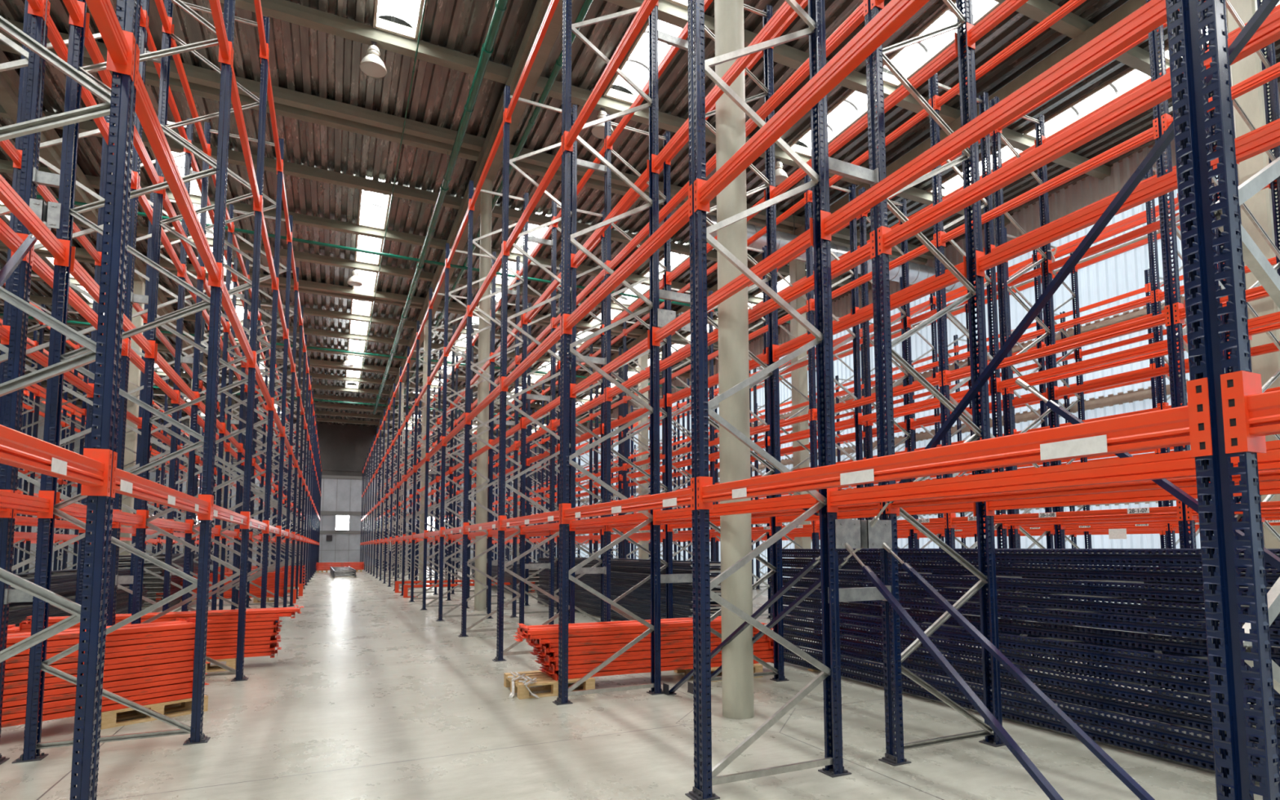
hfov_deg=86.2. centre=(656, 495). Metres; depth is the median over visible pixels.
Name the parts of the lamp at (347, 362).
lamp shade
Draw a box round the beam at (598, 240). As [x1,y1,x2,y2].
[559,235,600,286]
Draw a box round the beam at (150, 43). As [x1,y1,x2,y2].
[146,15,191,154]
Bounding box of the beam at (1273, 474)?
[885,469,1279,513]
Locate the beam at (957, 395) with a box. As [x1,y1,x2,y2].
[857,379,995,424]
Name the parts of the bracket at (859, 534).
bracket plate, bracket plate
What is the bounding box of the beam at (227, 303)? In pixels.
[221,266,256,368]
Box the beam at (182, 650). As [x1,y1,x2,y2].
[6,649,186,669]
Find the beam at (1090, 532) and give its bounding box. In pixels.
[1088,528,1198,533]
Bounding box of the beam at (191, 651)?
[4,647,194,676]
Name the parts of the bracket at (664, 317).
bracket plate, bracket plate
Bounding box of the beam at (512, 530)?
[488,525,519,537]
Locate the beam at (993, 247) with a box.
[990,145,1216,252]
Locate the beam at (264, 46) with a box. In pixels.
[253,0,268,59]
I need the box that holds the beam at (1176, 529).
[1058,528,1178,533]
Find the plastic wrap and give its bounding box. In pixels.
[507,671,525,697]
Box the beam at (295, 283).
[291,243,298,290]
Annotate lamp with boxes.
[342,354,352,366]
[346,267,362,286]
[359,40,386,78]
[527,373,535,385]
[591,106,613,138]
[775,158,787,185]
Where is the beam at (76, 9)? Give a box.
[62,0,84,26]
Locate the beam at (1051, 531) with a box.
[1050,527,1199,533]
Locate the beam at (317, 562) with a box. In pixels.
[315,562,358,564]
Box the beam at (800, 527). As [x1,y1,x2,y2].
[751,520,813,532]
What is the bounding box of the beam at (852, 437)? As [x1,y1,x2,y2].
[817,419,910,448]
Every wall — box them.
[13,386,82,573]
[76,408,554,568]
[555,81,1279,586]
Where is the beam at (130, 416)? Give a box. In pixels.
[98,395,142,428]
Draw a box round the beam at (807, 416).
[750,408,810,435]
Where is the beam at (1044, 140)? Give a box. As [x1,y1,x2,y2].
[1041,22,1247,143]
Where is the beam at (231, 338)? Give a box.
[228,323,245,367]
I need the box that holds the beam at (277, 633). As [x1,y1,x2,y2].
[207,632,279,639]
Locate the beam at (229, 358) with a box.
[219,337,233,366]
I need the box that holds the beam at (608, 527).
[605,518,692,531]
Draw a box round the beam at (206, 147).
[170,24,210,155]
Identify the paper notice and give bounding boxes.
[1108,528,1126,538]
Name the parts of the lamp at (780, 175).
lamp shade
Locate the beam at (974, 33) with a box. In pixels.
[966,0,1028,48]
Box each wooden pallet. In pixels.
[80,694,208,729]
[204,657,236,672]
[253,596,279,602]
[503,670,595,699]
[673,663,762,681]
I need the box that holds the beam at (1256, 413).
[1220,370,1279,453]
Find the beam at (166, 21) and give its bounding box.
[154,0,172,34]
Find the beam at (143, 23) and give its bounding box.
[139,7,147,29]
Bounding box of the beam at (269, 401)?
[247,353,274,410]
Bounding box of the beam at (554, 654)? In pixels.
[549,636,773,660]
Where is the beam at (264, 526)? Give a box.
[248,511,269,533]
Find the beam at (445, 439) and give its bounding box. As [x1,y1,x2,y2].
[441,413,465,446]
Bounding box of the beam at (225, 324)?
[203,269,229,332]
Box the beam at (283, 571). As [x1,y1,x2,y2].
[195,571,284,575]
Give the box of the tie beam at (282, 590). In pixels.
[155,589,296,603]
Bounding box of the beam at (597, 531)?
[557,528,600,537]
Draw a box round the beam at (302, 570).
[218,569,303,573]
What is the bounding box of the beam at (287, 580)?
[179,580,288,585]
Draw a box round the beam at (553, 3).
[504,0,559,123]
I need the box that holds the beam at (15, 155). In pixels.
[0,139,22,168]
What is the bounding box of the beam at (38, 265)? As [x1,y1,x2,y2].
[29,244,129,356]
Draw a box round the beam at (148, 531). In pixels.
[145,528,166,536]
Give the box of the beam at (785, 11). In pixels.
[651,0,803,173]
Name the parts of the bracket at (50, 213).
bracket plate, bracket plate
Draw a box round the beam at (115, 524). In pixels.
[13,490,119,528]
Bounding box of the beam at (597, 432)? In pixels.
[558,424,600,451]
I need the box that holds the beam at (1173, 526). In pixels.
[1169,520,1279,530]
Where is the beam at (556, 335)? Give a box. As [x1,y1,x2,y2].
[500,315,561,391]
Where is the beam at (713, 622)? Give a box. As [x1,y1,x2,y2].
[520,620,721,638]
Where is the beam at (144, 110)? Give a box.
[116,44,222,288]
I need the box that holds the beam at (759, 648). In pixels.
[551,643,773,669]
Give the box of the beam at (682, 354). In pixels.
[605,344,690,401]
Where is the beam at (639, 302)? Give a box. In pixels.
[602,274,664,334]
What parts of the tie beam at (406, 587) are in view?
plate, rail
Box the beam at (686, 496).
[560,477,694,524]
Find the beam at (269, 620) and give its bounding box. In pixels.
[13,620,275,633]
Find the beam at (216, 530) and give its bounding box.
[191,520,220,536]
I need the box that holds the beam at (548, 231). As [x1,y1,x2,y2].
[516,217,555,279]
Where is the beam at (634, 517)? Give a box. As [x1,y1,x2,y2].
[569,510,650,530]
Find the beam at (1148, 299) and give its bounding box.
[1017,290,1154,342]
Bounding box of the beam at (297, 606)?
[48,605,301,618]
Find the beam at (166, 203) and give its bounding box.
[162,188,204,279]
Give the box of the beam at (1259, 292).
[1173,285,1269,324]
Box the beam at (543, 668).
[539,666,548,670]
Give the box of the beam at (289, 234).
[276,168,292,243]
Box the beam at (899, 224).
[813,219,900,274]
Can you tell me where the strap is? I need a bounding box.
[518,675,538,697]
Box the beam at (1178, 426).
[696,377,1213,509]
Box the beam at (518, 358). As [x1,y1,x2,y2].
[515,318,551,364]
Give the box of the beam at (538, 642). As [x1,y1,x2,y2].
[531,626,759,647]
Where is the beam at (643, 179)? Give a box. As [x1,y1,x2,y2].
[570,160,648,267]
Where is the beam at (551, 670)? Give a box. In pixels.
[545,648,773,674]
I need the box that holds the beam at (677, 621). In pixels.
[520,618,721,630]
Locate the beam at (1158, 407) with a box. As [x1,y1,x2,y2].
[1013,403,1160,434]
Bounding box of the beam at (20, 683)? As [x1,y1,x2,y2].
[4,659,193,688]
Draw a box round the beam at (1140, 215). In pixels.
[1036,193,1178,261]
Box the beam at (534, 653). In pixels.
[529,648,537,655]
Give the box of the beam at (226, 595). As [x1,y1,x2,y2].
[223,592,283,596]
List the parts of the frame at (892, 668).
plate, plate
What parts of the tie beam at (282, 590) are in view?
plate, rail, plate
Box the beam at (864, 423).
[780,421,866,446]
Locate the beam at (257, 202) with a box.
[220,48,262,213]
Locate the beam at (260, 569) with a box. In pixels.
[217,568,304,571]
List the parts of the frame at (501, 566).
plate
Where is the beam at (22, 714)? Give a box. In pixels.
[1,682,208,720]
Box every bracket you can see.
[29,198,61,230]
[657,308,690,332]
[835,519,892,548]
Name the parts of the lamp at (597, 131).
lamp shade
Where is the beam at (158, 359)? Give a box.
[154,343,198,404]
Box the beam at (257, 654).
[206,650,275,659]
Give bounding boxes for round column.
[381,417,387,568]
[394,382,404,575]
[418,319,428,584]
[474,178,492,609]
[714,0,754,719]
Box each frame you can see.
[0,0,49,764]
[0,0,141,799]
[0,0,149,626]
[0,303,45,573]
[8,582,129,607]
[8,584,145,621]
[8,589,147,628]
[8,595,147,622]
[10,567,145,589]
[11,0,235,763]
[11,393,44,573]
[12,389,28,573]
[13,274,65,573]
[13,600,144,621]
[14,574,129,592]
[17,329,78,573]
[52,408,76,568]
[53,311,100,569]
[53,378,97,570]
[57,416,84,570]
[72,334,90,568]
[75,102,193,613]
[116,361,139,565]
[117,582,181,589]
[118,553,213,559]
[118,558,198,564]
[118,560,213,569]
[120,578,213,593]
[128,192,214,613]
[130,0,270,681]
[142,569,211,578]
[142,570,213,583]
[142,591,195,604]
[142,600,180,608]
[143,564,213,574]
[144,379,168,554]
[144,391,182,553]
[145,415,171,553]
[145,590,178,599]
[146,403,161,553]
[146,463,167,554]
[154,422,185,554]
[160,404,190,554]
[171,255,238,612]
[172,414,204,554]
[176,432,188,549]
[176,440,199,553]
[181,121,284,611]
[182,426,201,553]
[188,293,251,608]
[194,434,217,553]
[194,451,217,571]
[208,324,261,602]
[211,204,293,627]
[212,446,233,561]
[225,352,266,561]
[226,460,236,561]
[231,259,298,609]
[240,374,269,568]
[245,299,303,608]
[251,387,279,564]
[251,400,281,564]
[256,329,306,599]
[256,410,287,572]
[262,422,289,572]
[267,355,309,593]
[268,431,293,560]
[270,436,295,564]
[272,373,311,589]
[275,445,290,561]
[280,391,313,585]
[281,401,315,582]
[288,414,315,579]
[288,422,317,577]
[293,431,318,575]
[294,439,319,573]
[298,445,319,572]
[298,450,320,571]
[302,456,320,568]
[302,460,321,568]
[305,465,321,568]
[329,566,356,572]
[329,568,355,575]
[329,570,356,577]
[360,462,378,567]
[360,466,375,566]
[362,457,381,568]
[363,453,382,570]
[365,448,386,571]
[367,442,390,573]
[368,435,391,574]
[372,427,397,576]
[374,418,402,578]
[378,408,405,580]
[382,397,413,583]
[386,383,422,586]
[386,460,403,568]
[387,454,404,569]
[391,449,411,571]
[392,366,427,591]
[400,346,441,595]
[400,439,421,573]
[400,445,413,571]
[404,431,422,575]
[407,423,432,577]
[408,320,455,602]
[413,411,441,579]
[420,287,472,610]
[426,402,450,580]
[429,386,460,584]
[433,466,449,567]
[435,243,496,621]
[438,375,471,589]
[438,462,448,568]
[444,457,462,568]
[450,351,478,594]
[450,455,462,569]
[457,180,528,636]
[457,447,475,569]
[467,328,506,599]
[471,563,538,572]
[471,566,548,575]
[471,568,543,579]
[471,572,546,583]
[471,575,548,586]
[472,560,540,567]
[472,582,548,593]
[473,436,494,560]
[485,297,531,607]
[491,429,499,559]
[492,84,577,662]
[493,449,494,560]
[493,582,541,591]
[494,417,517,560]
[496,435,514,559]
[497,475,511,560]
[505,464,513,560]
[506,427,526,560]
[507,408,532,562]
[509,255,560,617]
[519,421,541,562]
[525,399,548,562]
[530,460,538,562]
[530,462,545,562]
[531,472,534,562]
[533,409,556,563]
[535,453,550,562]
[536,589,721,617]
[537,561,720,574]
[537,594,721,619]
[537,598,662,621]
[538,557,720,569]
[538,567,718,584]
[538,571,720,591]
[538,579,720,606]
[539,575,720,599]
[539,584,720,613]
[540,382,567,583]
[548,200,604,624]
[552,0,664,705]
[574,368,589,549]
[574,386,595,553]
[574,435,589,557]
[575,456,580,557]
[577,442,593,557]
[577,465,589,557]
[589,343,621,558]
[591,426,600,557]
[593,435,611,558]
[595,370,622,559]
[604,114,672,622]
[608,417,629,558]
[611,428,630,558]
[617,450,631,559]
[622,320,650,559]
[626,347,650,559]
[631,405,650,559]
[632,431,650,559]
[634,444,649,559]
[659,395,680,560]
[659,415,676,559]
[661,329,692,560]
[671,288,692,559]
[673,433,691,560]
[682,398,692,560]
[684,0,851,799]
[686,378,711,560]
[704,4,789,681]
[708,290,720,607]
[708,426,715,559]
[714,384,720,574]
[746,245,773,618]
[749,370,754,589]
[752,368,782,589]
[756,403,767,578]
[768,566,1271,605]
[768,576,1279,626]
[769,611,1279,706]
[770,548,1279,567]
[771,585,1279,647]
[771,594,1279,665]
[771,622,1279,728]
[777,257,821,613]
[777,343,794,568]
[782,558,1279,586]
[782,605,1279,683]
[783,633,1279,746]
[783,642,1279,767]
[783,648,1279,782]
[804,174,864,633]
[808,369,820,546]
[832,316,855,488]
[835,375,855,490]
[858,186,917,631]
[859,322,886,519]
[864,0,1004,766]
[893,360,919,588]
[899,276,945,591]
[928,72,1010,657]
[941,288,978,593]
[953,334,986,592]
[989,96,1066,599]
[1000,227,1053,598]
[1038,311,1076,564]
[1040,245,1094,601]
[1143,166,1199,637]
[1144,268,1191,548]
[1146,0,1247,701]
[1165,0,1279,799]
[1210,193,1239,536]
[1224,0,1279,546]
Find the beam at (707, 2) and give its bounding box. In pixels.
[704,0,712,12]
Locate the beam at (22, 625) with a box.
[15,612,294,631]
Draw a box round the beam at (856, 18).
[706,0,868,176]
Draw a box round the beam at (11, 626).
[7,620,278,628]
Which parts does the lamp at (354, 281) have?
lamp shade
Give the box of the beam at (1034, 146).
[906,139,1040,219]
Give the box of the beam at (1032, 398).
[910,387,1053,429]
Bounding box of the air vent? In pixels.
[326,535,332,541]
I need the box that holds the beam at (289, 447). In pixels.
[284,433,292,454]
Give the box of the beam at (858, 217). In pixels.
[777,215,861,271]
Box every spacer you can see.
[4,588,33,604]
[31,167,67,187]
[115,574,133,585]
[130,292,148,304]
[144,48,160,63]
[169,568,183,575]
[180,355,193,364]
[189,168,201,179]
[230,418,239,424]
[235,293,244,297]
[430,391,442,395]
[440,374,455,378]
[450,557,462,560]
[453,452,464,455]
[470,438,488,442]
[472,324,490,331]
[491,560,513,565]
[493,419,515,426]
[495,287,516,295]
[524,562,550,568]
[526,393,551,401]
[528,235,552,246]
[572,354,606,365]
[574,566,606,573]
[577,158,606,173]
[653,30,688,51]
[654,288,689,303]
[655,573,692,584]
[817,153,879,186]
[827,585,891,604]
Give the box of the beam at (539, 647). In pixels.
[533,643,546,649]
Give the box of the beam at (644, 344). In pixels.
[569,329,649,398]
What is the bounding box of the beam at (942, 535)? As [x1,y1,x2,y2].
[941,531,1049,536]
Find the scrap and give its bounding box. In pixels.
[1047,247,1057,269]
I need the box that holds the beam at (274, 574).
[176,573,284,577]
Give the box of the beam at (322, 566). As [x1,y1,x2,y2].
[321,566,364,567]
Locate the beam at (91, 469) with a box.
[0,424,112,496]
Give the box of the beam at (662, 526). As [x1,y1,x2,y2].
[601,524,665,534]
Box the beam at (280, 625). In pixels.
[213,624,281,632]
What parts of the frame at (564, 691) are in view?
plate, plate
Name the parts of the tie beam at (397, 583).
plate, rail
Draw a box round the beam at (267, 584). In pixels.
[171,583,284,588]
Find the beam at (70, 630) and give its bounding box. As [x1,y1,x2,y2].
[7,617,195,636]
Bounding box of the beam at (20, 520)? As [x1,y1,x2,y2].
[14,515,85,533]
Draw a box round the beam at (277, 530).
[268,524,281,536]
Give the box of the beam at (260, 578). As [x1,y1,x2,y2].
[181,577,284,582]
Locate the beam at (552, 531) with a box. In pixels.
[550,525,604,534]
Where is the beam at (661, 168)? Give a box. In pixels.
[602,163,663,236]
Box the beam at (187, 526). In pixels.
[146,510,192,533]
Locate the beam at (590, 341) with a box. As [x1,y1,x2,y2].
[558,326,600,368]
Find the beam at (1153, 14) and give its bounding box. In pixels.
[820,0,1199,240]
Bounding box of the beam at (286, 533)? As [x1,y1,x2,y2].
[280,528,289,537]
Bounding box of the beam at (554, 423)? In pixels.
[551,388,604,431]
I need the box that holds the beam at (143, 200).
[137,175,185,278]
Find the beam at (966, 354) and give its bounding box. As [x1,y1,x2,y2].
[904,337,1005,375]
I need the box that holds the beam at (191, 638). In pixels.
[13,638,191,656]
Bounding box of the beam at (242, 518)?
[211,495,249,528]
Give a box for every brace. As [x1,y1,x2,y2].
[0,221,46,286]
[662,555,820,695]
[687,548,861,693]
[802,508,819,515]
[844,542,1063,799]
[870,0,1279,527]
[882,542,1155,799]
[1015,377,1279,570]
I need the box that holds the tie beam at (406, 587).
[403,582,534,597]
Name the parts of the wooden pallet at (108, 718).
board, board, board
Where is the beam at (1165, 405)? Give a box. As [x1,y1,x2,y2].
[1162,386,1279,409]
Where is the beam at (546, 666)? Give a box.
[541,662,551,667]
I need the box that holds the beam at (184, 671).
[6,671,186,694]
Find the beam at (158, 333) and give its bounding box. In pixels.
[155,327,175,356]
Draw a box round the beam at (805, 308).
[748,300,808,340]
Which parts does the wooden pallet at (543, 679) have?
board, board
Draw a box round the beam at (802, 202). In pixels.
[746,192,806,246]
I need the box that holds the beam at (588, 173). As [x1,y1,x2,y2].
[552,137,605,227]
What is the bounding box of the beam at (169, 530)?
[119,510,173,533]
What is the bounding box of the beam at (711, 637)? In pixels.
[542,636,713,653]
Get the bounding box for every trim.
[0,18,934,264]
[0,48,246,421]
[0,104,871,291]
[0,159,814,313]
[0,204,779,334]
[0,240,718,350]
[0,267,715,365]
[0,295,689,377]
[0,311,662,388]
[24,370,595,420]
[25,359,613,413]
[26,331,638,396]
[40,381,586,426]
[43,347,628,406]
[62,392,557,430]
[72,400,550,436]
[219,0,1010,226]
[376,0,573,435]
[494,0,1146,439]
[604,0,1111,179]
[994,0,1212,97]
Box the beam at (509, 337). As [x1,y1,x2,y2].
[490,315,522,361]
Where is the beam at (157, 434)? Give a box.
[151,426,170,445]
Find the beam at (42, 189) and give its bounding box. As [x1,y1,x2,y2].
[36,184,102,266]
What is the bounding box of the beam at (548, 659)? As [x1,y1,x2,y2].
[540,640,773,665]
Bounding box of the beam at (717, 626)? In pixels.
[521,621,759,643]
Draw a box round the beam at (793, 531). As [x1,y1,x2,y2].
[768,525,811,535]
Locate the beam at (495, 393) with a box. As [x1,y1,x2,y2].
[465,377,500,424]
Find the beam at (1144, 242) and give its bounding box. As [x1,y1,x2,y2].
[1075,226,1180,271]
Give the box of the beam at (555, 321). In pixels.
[551,262,605,328]
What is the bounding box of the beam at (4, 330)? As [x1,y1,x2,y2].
[0,324,10,344]
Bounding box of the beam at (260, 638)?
[206,635,274,644]
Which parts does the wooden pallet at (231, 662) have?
board, board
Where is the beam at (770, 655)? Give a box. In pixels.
[555,653,773,675]
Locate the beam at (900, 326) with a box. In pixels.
[814,318,906,359]
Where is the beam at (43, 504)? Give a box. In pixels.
[0,490,54,518]
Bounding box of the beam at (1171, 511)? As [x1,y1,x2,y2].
[947,499,1182,528]
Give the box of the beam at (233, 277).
[223,244,236,281]
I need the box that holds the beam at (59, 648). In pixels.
[15,630,211,655]
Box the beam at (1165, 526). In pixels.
[1017,523,1168,533]
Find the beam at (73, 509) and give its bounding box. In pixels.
[54,492,146,528]
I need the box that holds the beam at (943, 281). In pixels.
[772,256,975,361]
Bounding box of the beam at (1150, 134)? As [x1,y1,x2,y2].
[937,117,1159,246]
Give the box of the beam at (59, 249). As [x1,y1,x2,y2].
[0,174,70,266]
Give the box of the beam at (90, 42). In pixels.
[84,12,164,194]
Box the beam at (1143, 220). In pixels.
[1044,205,1178,262]
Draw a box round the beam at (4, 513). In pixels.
[0,489,13,518]
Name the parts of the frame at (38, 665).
plate, plate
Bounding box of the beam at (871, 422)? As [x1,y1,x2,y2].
[867,388,1004,426]
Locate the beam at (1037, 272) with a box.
[906,262,1047,328]
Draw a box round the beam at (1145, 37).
[995,0,1205,133]
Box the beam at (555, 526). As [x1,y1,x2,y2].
[520,522,559,534]
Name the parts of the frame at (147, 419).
plate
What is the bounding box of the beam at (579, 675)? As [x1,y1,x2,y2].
[551,657,773,680]
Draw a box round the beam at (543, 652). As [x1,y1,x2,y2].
[537,634,769,656]
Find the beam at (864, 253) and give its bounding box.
[707,230,875,346]
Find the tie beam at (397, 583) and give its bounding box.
[395,579,493,592]
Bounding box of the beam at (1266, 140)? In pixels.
[975,123,1279,277]
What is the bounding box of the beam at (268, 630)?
[206,628,277,635]
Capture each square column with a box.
[118,280,145,565]
[183,364,193,553]
[218,406,232,566]
[516,432,521,561]
[638,354,648,574]
[789,259,811,587]
[1226,0,1279,548]
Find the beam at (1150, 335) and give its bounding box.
[1079,314,1227,358]
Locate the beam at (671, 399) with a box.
[666,346,768,406]
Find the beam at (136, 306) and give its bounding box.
[106,262,147,323]
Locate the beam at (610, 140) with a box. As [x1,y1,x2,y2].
[605,22,688,150]
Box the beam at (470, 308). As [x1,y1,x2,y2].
[466,243,502,316]
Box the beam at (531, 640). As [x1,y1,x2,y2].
[525,639,535,644]
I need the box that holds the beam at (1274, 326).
[1248,322,1279,340]
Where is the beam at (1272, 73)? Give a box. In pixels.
[1160,62,1279,134]
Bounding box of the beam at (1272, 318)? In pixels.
[1247,311,1279,330]
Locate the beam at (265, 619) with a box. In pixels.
[7,615,282,633]
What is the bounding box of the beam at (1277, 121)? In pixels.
[1234,118,1279,142]
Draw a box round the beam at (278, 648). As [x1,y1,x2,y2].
[213,647,281,656]
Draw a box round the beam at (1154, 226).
[1048,179,1277,273]
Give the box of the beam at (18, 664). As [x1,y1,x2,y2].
[4,640,209,669]
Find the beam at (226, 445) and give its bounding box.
[215,433,230,451]
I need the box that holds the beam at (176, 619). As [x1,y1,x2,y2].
[7,617,184,634]
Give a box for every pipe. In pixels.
[0,313,684,388]
[36,195,815,327]
[63,379,600,422]
[358,0,426,392]
[373,0,508,413]
[395,0,592,411]
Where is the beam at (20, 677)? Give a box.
[4,651,208,681]
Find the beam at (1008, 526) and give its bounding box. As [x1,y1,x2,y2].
[897,525,1010,529]
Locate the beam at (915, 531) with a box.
[913,524,1059,533]
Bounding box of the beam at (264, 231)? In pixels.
[253,199,278,291]
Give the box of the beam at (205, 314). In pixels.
[185,266,209,329]
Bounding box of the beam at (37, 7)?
[26,0,46,21]
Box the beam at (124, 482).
[111,451,212,519]
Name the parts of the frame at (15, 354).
plate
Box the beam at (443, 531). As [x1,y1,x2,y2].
[440,522,463,537]
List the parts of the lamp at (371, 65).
lamp shade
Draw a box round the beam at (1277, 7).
[1269,4,1279,14]
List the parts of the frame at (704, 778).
plate, plate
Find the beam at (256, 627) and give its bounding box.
[207,622,279,631]
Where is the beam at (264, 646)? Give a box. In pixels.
[206,642,273,652]
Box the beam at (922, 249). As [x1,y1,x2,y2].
[808,233,937,310]
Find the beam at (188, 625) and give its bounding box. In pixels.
[6,619,212,644]
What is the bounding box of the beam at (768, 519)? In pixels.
[667,516,771,531]
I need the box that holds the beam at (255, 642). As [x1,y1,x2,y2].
[206,636,280,647]
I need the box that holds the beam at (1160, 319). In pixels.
[942,304,1170,385]
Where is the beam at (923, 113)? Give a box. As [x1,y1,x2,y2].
[806,97,931,202]
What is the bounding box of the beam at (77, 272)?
[70,246,155,358]
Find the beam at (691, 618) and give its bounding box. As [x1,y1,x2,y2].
[517,616,721,627]
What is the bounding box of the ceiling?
[0,0,1279,437]
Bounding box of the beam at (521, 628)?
[515,617,721,635]
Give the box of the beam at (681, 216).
[562,184,692,334]
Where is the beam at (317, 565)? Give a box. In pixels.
[317,564,363,565]
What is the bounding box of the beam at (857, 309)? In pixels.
[855,247,990,313]
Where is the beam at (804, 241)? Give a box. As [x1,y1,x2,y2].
[652,217,821,346]
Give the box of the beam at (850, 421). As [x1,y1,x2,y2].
[767,413,854,445]
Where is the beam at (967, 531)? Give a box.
[917,528,1014,533]
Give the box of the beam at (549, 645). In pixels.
[544,628,773,650]
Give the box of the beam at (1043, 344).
[1041,300,1185,347]
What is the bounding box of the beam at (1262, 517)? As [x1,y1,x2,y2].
[1261,516,1279,521]
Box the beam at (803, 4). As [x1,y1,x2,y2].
[769,0,808,48]
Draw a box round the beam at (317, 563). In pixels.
[317,563,359,564]
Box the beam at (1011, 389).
[1006,339,1228,394]
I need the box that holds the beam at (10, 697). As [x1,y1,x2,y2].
[2,670,193,702]
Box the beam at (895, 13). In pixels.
[693,0,929,212]
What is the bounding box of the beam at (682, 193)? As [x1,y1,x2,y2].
[605,181,688,274]
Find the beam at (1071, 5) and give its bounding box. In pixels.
[933,0,1086,110]
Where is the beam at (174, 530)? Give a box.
[172,519,199,536]
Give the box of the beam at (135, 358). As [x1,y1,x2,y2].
[121,339,179,404]
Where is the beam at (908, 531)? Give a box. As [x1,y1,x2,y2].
[818,528,913,535]
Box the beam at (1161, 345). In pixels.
[995,321,1229,392]
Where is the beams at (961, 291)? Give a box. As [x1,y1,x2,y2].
[0,180,1225,546]
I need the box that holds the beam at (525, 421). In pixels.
[521,395,559,428]
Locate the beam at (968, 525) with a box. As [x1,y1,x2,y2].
[897,514,1001,528]
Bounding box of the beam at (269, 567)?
[217,567,302,569]
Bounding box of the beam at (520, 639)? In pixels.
[514,631,524,641]
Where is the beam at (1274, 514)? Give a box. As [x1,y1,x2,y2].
[1261,512,1279,516]
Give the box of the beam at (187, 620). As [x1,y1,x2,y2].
[7,618,195,637]
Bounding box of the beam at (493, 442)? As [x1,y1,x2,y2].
[489,417,520,448]
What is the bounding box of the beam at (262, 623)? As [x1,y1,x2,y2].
[207,619,277,627]
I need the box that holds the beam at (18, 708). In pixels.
[1,680,192,715]
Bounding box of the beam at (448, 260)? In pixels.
[445,207,468,268]
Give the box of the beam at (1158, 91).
[877,8,1279,254]
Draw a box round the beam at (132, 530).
[120,526,136,536]
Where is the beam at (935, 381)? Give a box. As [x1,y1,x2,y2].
[811,371,942,420]
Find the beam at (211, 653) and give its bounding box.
[205,644,279,655]
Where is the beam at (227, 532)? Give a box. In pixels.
[219,525,239,537]
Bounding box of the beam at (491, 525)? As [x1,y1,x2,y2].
[463,515,498,534]
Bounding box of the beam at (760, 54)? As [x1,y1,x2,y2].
[665,49,763,164]
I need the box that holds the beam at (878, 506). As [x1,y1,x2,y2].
[709,502,883,520]
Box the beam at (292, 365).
[283,331,295,372]
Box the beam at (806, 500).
[653,489,826,524]
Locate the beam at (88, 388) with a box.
[26,343,93,397]
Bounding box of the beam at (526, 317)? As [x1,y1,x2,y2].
[522,272,560,324]
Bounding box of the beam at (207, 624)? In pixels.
[8,624,208,644]
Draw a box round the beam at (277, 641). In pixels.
[206,640,280,648]
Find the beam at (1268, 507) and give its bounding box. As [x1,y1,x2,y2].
[1185,498,1279,520]
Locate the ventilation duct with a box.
[706,198,964,292]
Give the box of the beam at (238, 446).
[223,423,242,452]
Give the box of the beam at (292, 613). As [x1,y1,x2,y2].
[22,612,295,623]
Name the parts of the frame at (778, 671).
plate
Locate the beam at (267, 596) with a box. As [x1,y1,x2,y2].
[195,594,283,599]
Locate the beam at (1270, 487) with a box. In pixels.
[986,480,1279,515]
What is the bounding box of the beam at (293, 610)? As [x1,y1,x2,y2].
[26,606,303,626]
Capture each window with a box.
[2,214,39,241]
[44,257,74,278]
[77,285,93,303]
[150,146,201,196]
[154,364,164,372]
[175,203,213,238]
[196,247,226,269]
[222,305,244,319]
[224,281,240,299]
[334,515,350,530]
[344,373,359,388]
[345,360,361,377]
[346,346,364,364]
[347,328,366,351]
[348,309,369,335]
[350,285,373,316]
[352,256,377,291]
[354,220,383,265]
[357,177,391,230]
[373,0,423,40]
[427,515,435,530]
[431,370,448,385]
[441,356,455,373]
[447,341,465,361]
[454,333,475,347]
[463,315,478,330]
[476,278,501,306]
[495,261,522,285]
[509,212,549,254]
[510,377,527,392]
[526,366,542,382]
[534,353,558,372]
[576,319,596,343]
[582,393,599,399]
[589,297,622,323]
[603,18,683,104]
[612,271,649,305]
[614,371,637,379]
[634,357,660,368]
[641,241,689,279]
[659,343,684,354]
[665,0,687,8]
[715,302,755,319]
[752,275,789,298]
[788,89,867,157]
[875,0,1000,87]
[927,144,1022,196]
[1022,67,1151,140]
[1158,0,1279,62]
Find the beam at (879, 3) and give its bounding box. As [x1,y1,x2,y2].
[870,0,884,9]
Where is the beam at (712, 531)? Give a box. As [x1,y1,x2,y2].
[672,528,719,535]
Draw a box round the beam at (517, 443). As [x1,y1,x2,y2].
[514,420,551,450]
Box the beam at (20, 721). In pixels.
[0,691,192,727]
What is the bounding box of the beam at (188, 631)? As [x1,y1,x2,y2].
[6,627,195,648]
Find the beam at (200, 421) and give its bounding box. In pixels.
[178,391,204,431]
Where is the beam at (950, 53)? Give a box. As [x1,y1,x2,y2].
[769,31,966,199]
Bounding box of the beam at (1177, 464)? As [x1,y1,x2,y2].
[826,440,1279,512]
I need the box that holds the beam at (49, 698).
[2,673,207,707]
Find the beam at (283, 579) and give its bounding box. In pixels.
[180,578,284,583]
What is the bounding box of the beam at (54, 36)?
[34,0,138,189]
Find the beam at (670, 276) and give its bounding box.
[666,190,765,284]
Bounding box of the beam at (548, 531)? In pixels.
[513,529,550,537]
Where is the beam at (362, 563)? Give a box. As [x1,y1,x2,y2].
[315,563,363,565]
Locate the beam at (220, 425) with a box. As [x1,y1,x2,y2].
[197,393,225,433]
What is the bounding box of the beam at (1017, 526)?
[1012,519,1199,528]
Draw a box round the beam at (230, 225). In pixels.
[208,147,233,232]
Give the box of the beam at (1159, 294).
[1155,257,1276,302]
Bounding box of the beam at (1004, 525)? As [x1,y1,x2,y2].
[1001,502,1241,528]
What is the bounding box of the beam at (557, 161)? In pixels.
[502,134,563,256]

